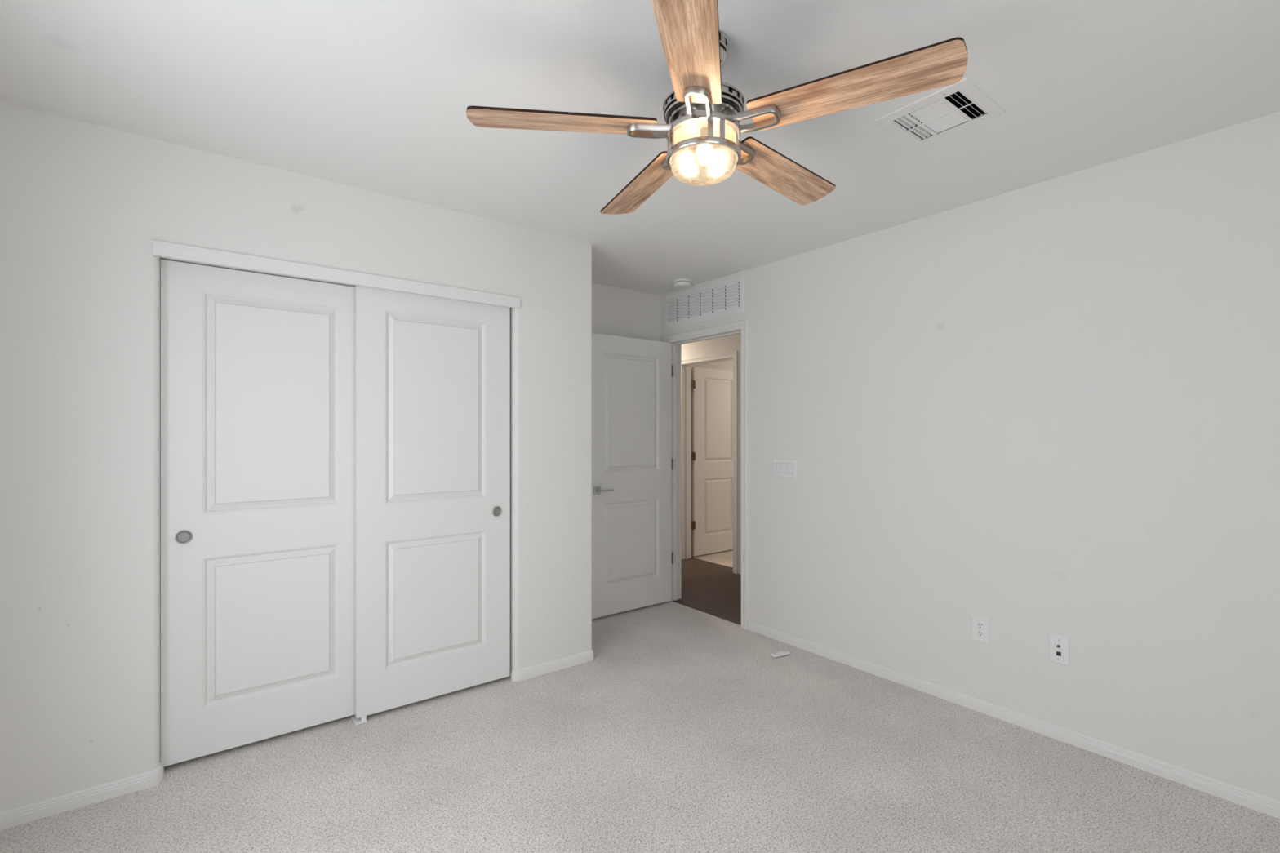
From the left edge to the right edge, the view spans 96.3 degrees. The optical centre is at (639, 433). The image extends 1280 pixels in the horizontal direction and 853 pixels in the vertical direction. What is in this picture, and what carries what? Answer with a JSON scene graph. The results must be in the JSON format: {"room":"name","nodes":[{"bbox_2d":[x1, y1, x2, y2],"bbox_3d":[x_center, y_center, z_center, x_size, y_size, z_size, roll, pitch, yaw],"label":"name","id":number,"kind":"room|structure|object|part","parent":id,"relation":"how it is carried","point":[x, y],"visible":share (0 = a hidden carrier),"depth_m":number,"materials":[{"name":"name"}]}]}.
{"room":"empty bedroom","nodes":[
{"label":"empty bedroom","id":0,"kind":"room"},
{"bbox_2d":[0,102,591,811],"bbox_3d":[-1.450,0.106,2.921,2.400,2.440,0.725,0,0,-38],"label":"wall","id":1,"kind":"structure","parent":0,"point":[83,206],"depth_m":2.12,"materials":[{"name":"paint"}]},
{"bbox_2d":[0,762,164,830],"bbox_3d":[-2.007,1.298,2.055,0.459,0.057,0.063,0,0,-38],"label":"baseboard","id":2,"kind":"structure","parent":1,"relation":"attached to","point":[15,816],"depth_m":2.03,"materials":[{"name":"white wood"}]},
{"bbox_2d":[160,259,355,767],"bbox_3d":[-1.576,0.311,2.481,0.768,1.985,0.040,0,0,-38],"label":"door","id":3,"kind":"structure","parent":1,"relation":"in","point":[258,370],"depth_m":2.42,"materials":[{"name":"white wood"}]},
{"bbox_3d":[-1.813,0.411,2.277,0.055,0.055,0.007,0,0,-38],"label":"cup pull","id":4,"kind":"part","parent":3,"relation":"part of","materials":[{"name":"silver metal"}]},
{"bbox_2d":[177,532,190,542],"bbox_3d":[-1.815,0.411,2.279,0.041,0.041,0.001,0,0,-38],"label":"door handle","id":5,"kind":"object","parent":3,"relation":"on","point":[182,536],"depth_m":2.28,"materials":[{"name":"silver metal"}]},
{"bbox_2d":[152,239,520,308],"bbox_3d":[-1.239,-0.702,2.616,1.504,0.060,0.015,0,0,-38],"label":"trim","id":6,"kind":"structure","parent":1,"relation":"attached to","point":[160,248],"depth_m":2.49,"materials":[{"name":"white wood"}]},
{"bbox_2d":[355,284,510,718],"bbox_3d":[-1.007,0.311,2.862,0.754,1.985,0.040,0,0,-38],"label":"door","id":7,"kind":"structure","parent":1,"relation":"in","point":[433,373],"depth_m":2.82,"materials":[{"name":"white wood"}]},
{"bbox_3d":[-0.757,0.411,3.035,0.055,0.055,0.007,0,0,-38],"label":"cup pull","id":8,"kind":"part","parent":7,"relation":"part of","materials":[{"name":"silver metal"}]},
{"bbox_2d":[493,507,500,515],"bbox_3d":[-0.759,0.411,3.037,0.041,0.041,0.001,0,0,-38],"label":"door handle","id":9,"kind":"object","parent":7,"relation":"on","point":[496,510],"depth_m":3.04,"materials":[{"name":"silver metal"}]},
{"bbox_2d":[511,648,594,681],"bbox_3d":[-0.691,1.298,3.499,0.518,0.057,0.738,0,0,-38],"label":"baseboard","id":10,"kind":"structure","parent":1,"relation":"attached to","point":[536,670],"depth_m":3.19,"materials":[{"name":"white wood"}]},
{"bbox_2d":[591,282,660,341],"bbox_3d":[-1.266,0.106,3.598,3.520,2.440,0.120,0,0,-38],"label":"wall","id":11,"kind":"structure","parent":0,"point":[615,311],"depth_m":4.41,"materials":[{"name":"paint"}]},
{"bbox_2d":[0,0,1279,295],"bbox_3d":[0.586,-1.139,3.917,7.080,0.050,7.520,0,0,-38],"label":"ceiling","id":12,"kind":"structure","parent":0,"point":[375,95],"depth_m":1.85,"materials":[{"name":"paint"}]},
{"bbox_2d":[673,279,691,288],"bbox_3d":[0.311,-1.093,4.191,0.136,0.041,0.136,0,0,-38],"label":"smoke detector","id":13,"kind":"object","parent":12,"relation":"attached to","point":[679,283],"visible":1,"depth_m":4.15,"materials":[{"name":"white plastic"}]},
{"bbox_2d":[466,0,968,214],"bbox_3d":[0.199,-0.923,1.674,1.240,0.382,1.257,0,0,-38],"label":"ceiling fan","id":14,"kind":"object","parent":12,"relation":"hanging from","point":[703,113],"visible":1,"depth_m":1.54,"materials":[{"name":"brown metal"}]},
{"bbox_3d":[-0.215,-0.867,1.591,0.515,0.008,0.141,-1,10,-7],"label":"blade","id":15,"kind":"part","parent":14,"relation":"part of","materials":[{"name":"brown wood"}]},
{"bbox_3d":[0.011,-0.864,2.001,0.141,0.008,0.515,-11,4,-25],"label":"blade","id":16,"kind":"part","parent":14,"relation":"part of","materials":[{"name":"brown wood"}]},
{"bbox_3d":[0.037,-0.863,1.623,0.148,0.031,0.065,0,10,-7],"label":"blade arm","id":17,"kind":"part","parent":14,"relation":"part of","materials":[{"name":"grey metal"}]},
{"bbox_3d":[0.120,-0.863,1.772,0.065,0.031,0.148,-11,4,-25],"label":"blade arm","id":18,"kind":"part","parent":14,"relation":"part of","materials":[{"name":"grey metal"}]},
{"bbox_3d":[0.107,-0.868,1.247,0.141,0.008,0.515,10,2,11],"label":"blade","id":19,"kind":"part","parent":14,"relation":"part of","materials":[{"name":"brown wood"}]},
{"bbox_3d":[0.154,-0.864,1.497,0.065,0.031,0.148,10,2,11],"label":"blade arm","id":20,"kind":"part","parent":14,"relation":"part of","materials":[{"name":"grey metal"}]},
{"bbox_3d":[0.288,-0.863,1.739,0.148,0.031,0.065,0,-11,-43],"label":"blade arm","id":21,"kind":"part","parent":14,"relation":"part of","materials":[{"name":"grey metal"}]},
{"bbox_3d":[0.310,-0.865,1.571,0.148,0.031,0.065,0,-10,28],"label":"blade arm","id":22,"kind":"part","parent":14,"relation":"part of","materials":[{"name":"grey metal"}]},
{"bbox_3d":[0.473,-0.865,1.914,0.515,0.008,0.141,1,-11,-43],"label":"blade","id":23,"kind":"part","parent":14,"relation":"part of","materials":[{"name":"brown wood"}]},
{"bbox_3d":[0.535,-0.873,1.454,0.515,0.008,0.141,0,-10,28],"label":"blade","id":24,"kind":"part","parent":14,"relation":"part of","materials":[{"name":"brown wood"}]},
{"bbox_2d":[874,77,1005,148],"bbox_3d":[1.050,-1.135,2.010,0.310,0.053,0.310,0,0,-38],"label":"ceiling vent","id":25,"kind":"object","parent":12,"relation":"in","point":[947,108],"visible":0.98,"depth_m":2.01,"materials":[{"name":"white metal"}]},
{"bbox_2d":[0,549,1279,852],"bbox_3d":[0.577,1.356,3.847,6.980,0.060,7.420,0,0,-38],"label":"floor","id":26,"kind":"structure","parent":0,"point":[682,732],"depth_m":2.20,"materials":[{"name":"beige carpet"}]},
{"bbox_2d":[351,714,366,725],"bbox_3d":[-1.301,1.310,2.653,0.048,0.032,0.090,0,0,-38],"label":"guide","id":27,"kind":"object","parent":26,"relation":"on","point":[362,719],"visible":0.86,"depth_m":2.63,"materials":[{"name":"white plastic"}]},
{"bbox_2d":[770,650,791,657],"bbox_3d":[0.840,1.318,3.422,0.124,0.016,0.040,0,0,-27],"label":"remote holder","id":28,"kind":"object","parent":26,"relation":"on","point":[780,654],"visible":1,"depth_m":3.41,"materials":[{"name":"white plastic"}]},
{"bbox_2d":[681,333,741,574],"bbox_3d":[0.934,0.136,5.527,0.120,2.500,5.200,0,0,-38],"label":"wall","id":29,"kind":"structure","parent":0,"point":[732,343],"depth_m":5.46,"materials":[{"name":"paint"}]},
{"bbox_2d":[681,351,737,573],"bbox_3d":[0.715,0.272,5.798,0.137,2.115,0.837,0,0,-38],"label":"door frame","id":30,"kind":"structure","parent":29,"relation":"attached to","point":[686,368],"depth_m":6.05,"materials":[{"name":"white wood"}]},
{"bbox_2d":[691,366,733,556],"bbox_3d":[0.840,0.299,6.363,0.750,2.035,0.047,0,0,-38],"label":"door","id":31,"kind":"structure","parent":29,"relation":"in","point":[712,454],"depth_m":6.33,"materials":[{"name":"white wood"}]},
{"bbox_2d":[691,360,733,555],"bbox_3d":[1.308,0.136,6.874,2.120,2.500,0.105,0,0,-38],"label":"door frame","id":32,"kind":"structure","parent":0,"point":[726,365],"depth_m":6.39,"materials":[{"name":"paint"}]},
{"bbox_2d":[660,111,1279,800],"bbox_3d":[0.743,0.136,3.975,0.120,2.500,7.420,0,0,-38],"label":"wall","id":33,"kind":"structure","parent":0,"point":[1052,406],"depth_m":2.50,"materials":[{"name":"paint"}]},
{"bbox_2d":[591,333,673,618],"bbox_3d":[-0.042,0.298,4.256,0.775,2.020,0.095,0,0,-38],"label":"door","id":34,"kind":"structure","parent":33,"relation":"in","point":[631,377],"depth_m":4.25,"materials":[{"name":"white wood"}]},
{"bbox_3d":[-0.303,0.402,4.065,0.056,0.056,0.008,0,0,-38],"label":"handle","id":35,"kind":"part","parent":34,"relation":"part of","materials":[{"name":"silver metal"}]},
{"bbox_3d":[-0.246,0.402,4.071,0.118,0.016,0.052,0,0,-38],"label":"lever","id":36,"kind":"part","parent":34,"relation":"part of","materials":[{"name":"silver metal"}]},
{"bbox_2d":[666,274,743,330],"bbox_3d":[0.468,-0.958,4.247,0.052,0.268,0.818,0,0,-38],"label":"air vent","id":37,"kind":"object","parent":33,"relation":"in","point":[724,298],"visible":0.99,"depth_m":4.19,"materials":[{"name":"white metal"}]},
{"bbox_2d":[664,319,747,629],"bbox_3d":[0.510,0.276,4.265,0.137,2.100,0.870,0,0,-38],"label":"door frame","id":38,"kind":"structure","parent":33,"relation":"attached to","point":[676,347],"depth_m":4.46,"materials":[{"name":"white wood"}]},
{"bbox_2d":[773,458,795,478],"bbox_3d":[0.918,0.221,3.644,0.009,0.116,0.176,0,0,-38],"label":"light switch","id":39,"kind":"object","parent":33,"relation":"attached to","point":[782,468],"visible":1,"depth_m":3.64,"materials":[{"name":"white plastic"}]},
{"bbox_2d":[971,614,990,644],"bbox_3d":[1.623,0.934,2.732,0.008,0.124,0.080,0,0,-38],"label":"power outlet","id":40,"kind":"object","parent":33,"relation":"attached to","point":[980,626],"visible":1,"depth_m":2.73,"materials":[{"name":"white plastic"}]},
{"bbox_2d":[977,630,983,637],"bbox_3d":[1.621,0.954,2.731,0.002,0.034,0.028,0,0,-38],"label":"receptacle","id":41,"kind":"object","parent":40,"relation":"attached to","point":[980,633],"depth_m":2.73,"materials":[{"name":"white plastic"}]},
{"bbox_2d":[977,622,983,629],"bbox_3d":[1.621,0.914,2.731,0.002,0.034,0.028,0,0,-38],"label":"receptacle","id":42,"kind":"object","parent":40,"relation":"attached to","point":[980,624],"depth_m":2.73,"materials":[{"name":"white plastic"}]},
{"bbox_2d":[746,621,1279,818],"bbox_3d":[1.809,1.298,2.489,0.013,0.057,3.524,0,0,-38],"label":"baseboard","id":43,"kind":"structure","parent":33,"relation":"attached to","point":[1240,796],"depth_m":2.49,"materials":[{"name":"white wood"}]},
{"bbox_2d":[1048,633,1069,666],"bbox_3d":[1.813,0.937,2.481,0.016,0.120,0.074,0,0,-38],"label":"outlet","id":44,"kind":"object","parent":33,"relation":"attached to","point":[1059,646],"visible":1,"depth_m":2.48,"materials":[{"name":"white plastic"}]}
]}

